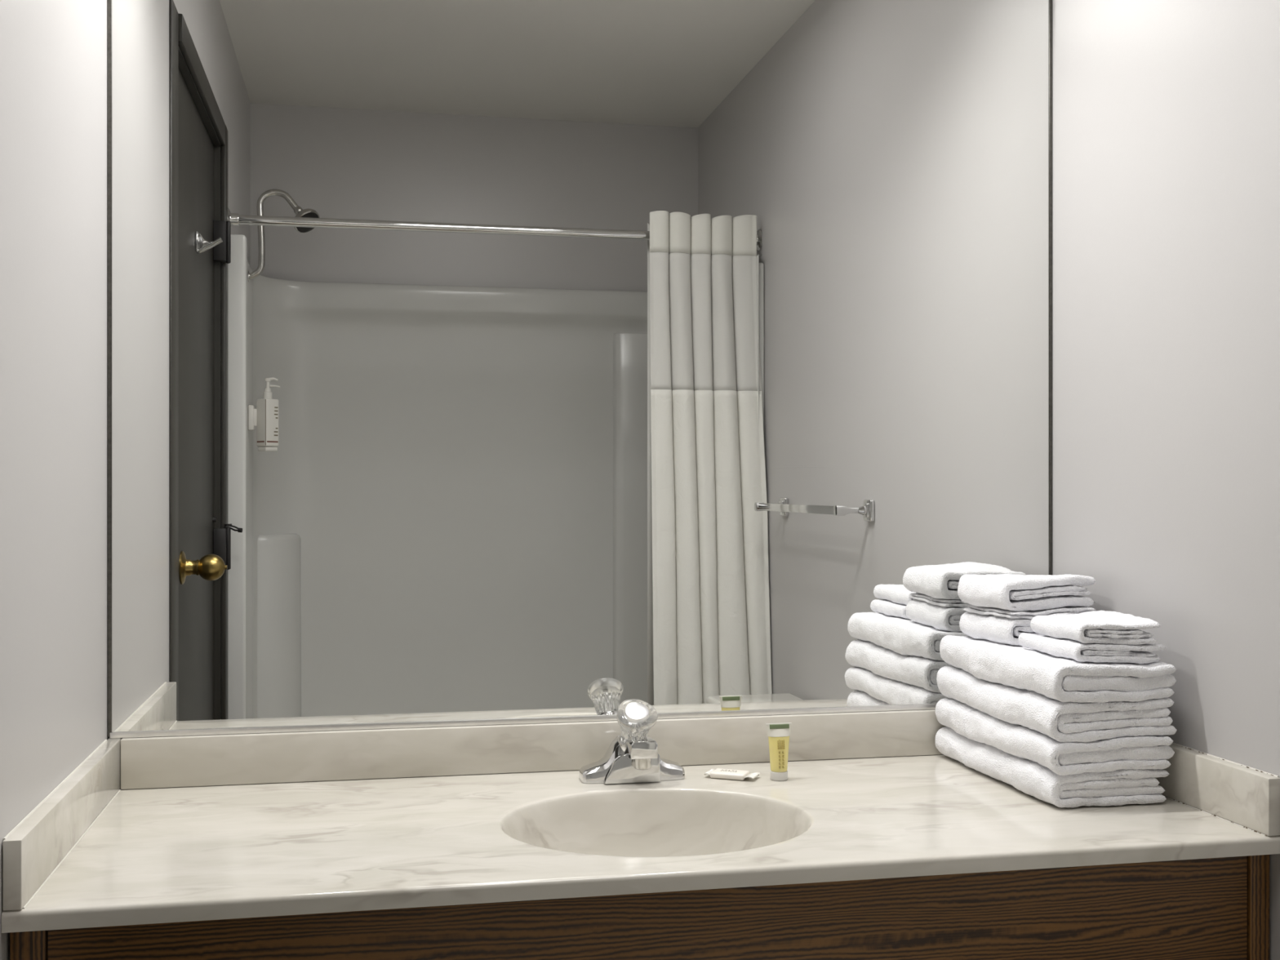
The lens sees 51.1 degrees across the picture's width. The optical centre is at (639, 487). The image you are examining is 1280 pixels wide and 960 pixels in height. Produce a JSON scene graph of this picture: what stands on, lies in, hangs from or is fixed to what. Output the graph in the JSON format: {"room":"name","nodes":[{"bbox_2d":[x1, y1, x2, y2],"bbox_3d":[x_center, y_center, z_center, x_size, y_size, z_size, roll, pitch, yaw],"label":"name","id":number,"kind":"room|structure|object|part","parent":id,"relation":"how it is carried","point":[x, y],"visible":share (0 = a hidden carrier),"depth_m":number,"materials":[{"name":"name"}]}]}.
{"room":"hotel bathroom","nodes":[
{"label":"hotel bathroom","id":0,"kind":"room"},
{"bbox_2d":[0,0,107,959],"bbox_3d":[-0.561,0.008,0.714,0.100,2.430,2.571,0,0,-12],"label":"wall","id":1,"kind":"structure","parent":0,"point":[54,53],"depth_m":1.54,"materials":[{"name":"paint"}]},
{"bbox_2d":[1052,0,1279,959],"bbox_3d":[0.953,0.008,1.023,0.100,2.430,2.571,0,0,-12],"label":"wall","id":2,"kind":"structure","parent":0,"point":[1166,113],"depth_m":1.83,"materials":[{"name":"paint"}]},
{"bbox_3d":[0.196,1.263,0.869,1.646,0.080,2.571,0,0,-12],"label":"floor","id":3,"kind":"structure","parent":0,"visible":0},
{"bbox_2d":[9,854,1269,959],"bbox_3d":[0.016,0.833,1.749,1.440,0.779,0.569,0,0,-12],"label":"vanity cabinet","id":4,"kind":"object","parent":3,"relation":"on","point":[1209,908],"visible":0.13,"depth_m":1.52,"materials":[{"name":"brown wood"}]},
{"bbox_2d":[1,709,1279,933],"bbox_3d":[0.015,0.468,1.753,1.446,0.234,0.564,0,0,-12],"label":"countertop","id":5,"kind":"structure","parent":4,"relation":"on","point":[158,829],"depth_m":1.71,"materials":[{"name":"stone"}]},
{"bbox_2d":[579,698,684,784],"bbox_3d":[-0.007,0.362,1.925,0.151,0.120,0.097,0,0,-12],"label":"faucet","id":6,"kind":"object","parent":5,"relation":"on","point":[633,756],"visible":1,"depth_m":1.91,"materials":[{"name":"silver metal"}]},
{"bbox_3d":[-0.006,0.338,1.911,0.058,0.071,0.068,0,0,-12],"label":"handle knob","id":7,"kind":"part","parent":6,"relation":"part of","materials":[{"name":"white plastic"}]},
{"bbox_3d":[0.000,0.371,1.919,0.047,0.026,0.068,0,0,-12],"label":"spout","id":8,"kind":"part","parent":6,"relation":"part of","materials":[{"name":"silver metal"}]},
{"bbox_2d":[703,768,759,780],"bbox_3d":[0.134,0.418,1.951,0.075,0.009,0.034,0,0,21],"label":"soap","id":9,"kind":"object","parent":5,"relation":"on","point":[729,774],"visible":1,"depth_m":1.94,"materials":[{"name":"white"}]},
{"bbox_2d":[765,722,791,781],"bbox_3d":[0.201,0.382,1.940,0.030,0.081,0.026,0,0,28],"label":"tube","id":10,"kind":"object","parent":5,"relation":"on","point":[778,734],"visible":1,"depth_m":1.93,"materials":[{"name":"yellow plastic"}]},
{"bbox_2d":[777,739,784,768],"bbox_3d":[0.203,0.384,1.928,0.010,0.040,0.004,0,0,-12],"label":"print","id":11,"kind":"object","parent":10,"relation":"on","point":[780,743],"depth_m":1.93,"materials":[{"name":"brown"}]},
{"bbox_2d":[934,726,1169,807],"bbox_3d":[0.584,0.397,1.944,0.175,0.051,0.364,0,0,-12],"label":"bath towel","id":12,"kind":"object","parent":5,"relation":"on","point":[1121,787],"visible":0.53,"depth_m":1.78,"materials":[{"name":"white fabric"}]},
{"bbox_2d":[935,697,1174,775],"bbox_3d":[0.588,0.353,1.944,0.185,0.052,0.366,0,0,-12],"label":"bath towel","id":13,"kind":"object","parent":12,"relation":"on","point":[1144,752],"visible":0.5,"depth_m":1.78,"materials":[{"name":"white fabric"}]},
{"bbox_2d":[936,666,1177,742],"bbox_3d":[0.591,0.307,1.945,0.188,0.057,0.365,0,0,-12],"label":"bath towel","id":14,"kind":"object","parent":13,"relation":"on","point":[1063,722],"visible":0.56,"depth_m":1.78,"materials":[{"name":"white fabric"}]},
{"bbox_2d":[939,635,1176,702],"bbox_3d":[0.594,0.257,1.944,0.184,0.055,0.368,0,0,-12],"label":"bath towel","id":15,"kind":"object","parent":14,"relation":"on","point":[1062,679],"visible":0.78,"depth_m":1.78,"materials":[{"name":"white fabric"}]},
{"bbox_2d":[959,611,1041,645],"bbox_3d":[0.584,0.212,2.040,0.141,0.047,0.165,0,0,-12],"label":"hand towel","id":16,"kind":"object","parent":15,"relation":"on","point":[999,629],"visible":0.42,"depth_m":1.99,"materials":[{"name":"white fabric"}]},
{"bbox_2d":[957,573,1096,619],"bbox_3d":[0.588,0.162,2.041,0.158,0.066,0.158,0,0,-12],"label":"hand towel","id":17,"kind":"object","parent":16,"relation":"on","point":[1011,596],"visible":0.98,"depth_m":1.98,"materials":[{"name":"white fabric"}]},
{"bbox_2d":[1017,632,1165,664],"bbox_3d":[0.626,0.221,1.861,0.134,0.031,0.162,0,0,-12],"label":"cloth","id":18,"kind":"object","parent":15,"relation":"on","point":[1067,648],"visible":0.8,"depth_m":1.79,"materials":[{"name":"white fabric"}]},
{"bbox_2d":[1030,610,1160,644],"bbox_3d":[0.630,0.194,1.858,0.121,0.036,0.152,0,0,-10],"label":"cloth","id":19,"kind":"object","parent":18,"relation":"on","point":[1104,627],"visible":1,"depth_m":1.80,"materials":[{"name":"white fabric"}]},
{"bbox_3d":[-0.051,0.008,2.079,1.446,2.430,0.100,0,0,-12],"label":"wall","id":20,"kind":"structure","parent":0,"visible":0},
{"bbox_2d":[120,709,946,789],"bbox_3d":[-0.039,0.387,2.020,1.406,0.070,0.020,0,0,-12],"label":"backsplash","id":21,"kind":"structure","parent":20,"relation":"attached to","point":[251,758],"depth_m":1.97,"materials":[{"name":"stone"}]},
{"bbox_2d":[107,0,1052,737],"bbox_3d":[-0.040,-0.251,2.025,1.444,1.205,0.010,0,0,-12],"label":"vanity mirror","id":22,"kind":"object","parent":20,"relation":"attached to","point":[470,362],"visible":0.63,"depth_m":2.01,"materials":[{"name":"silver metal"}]}
]}

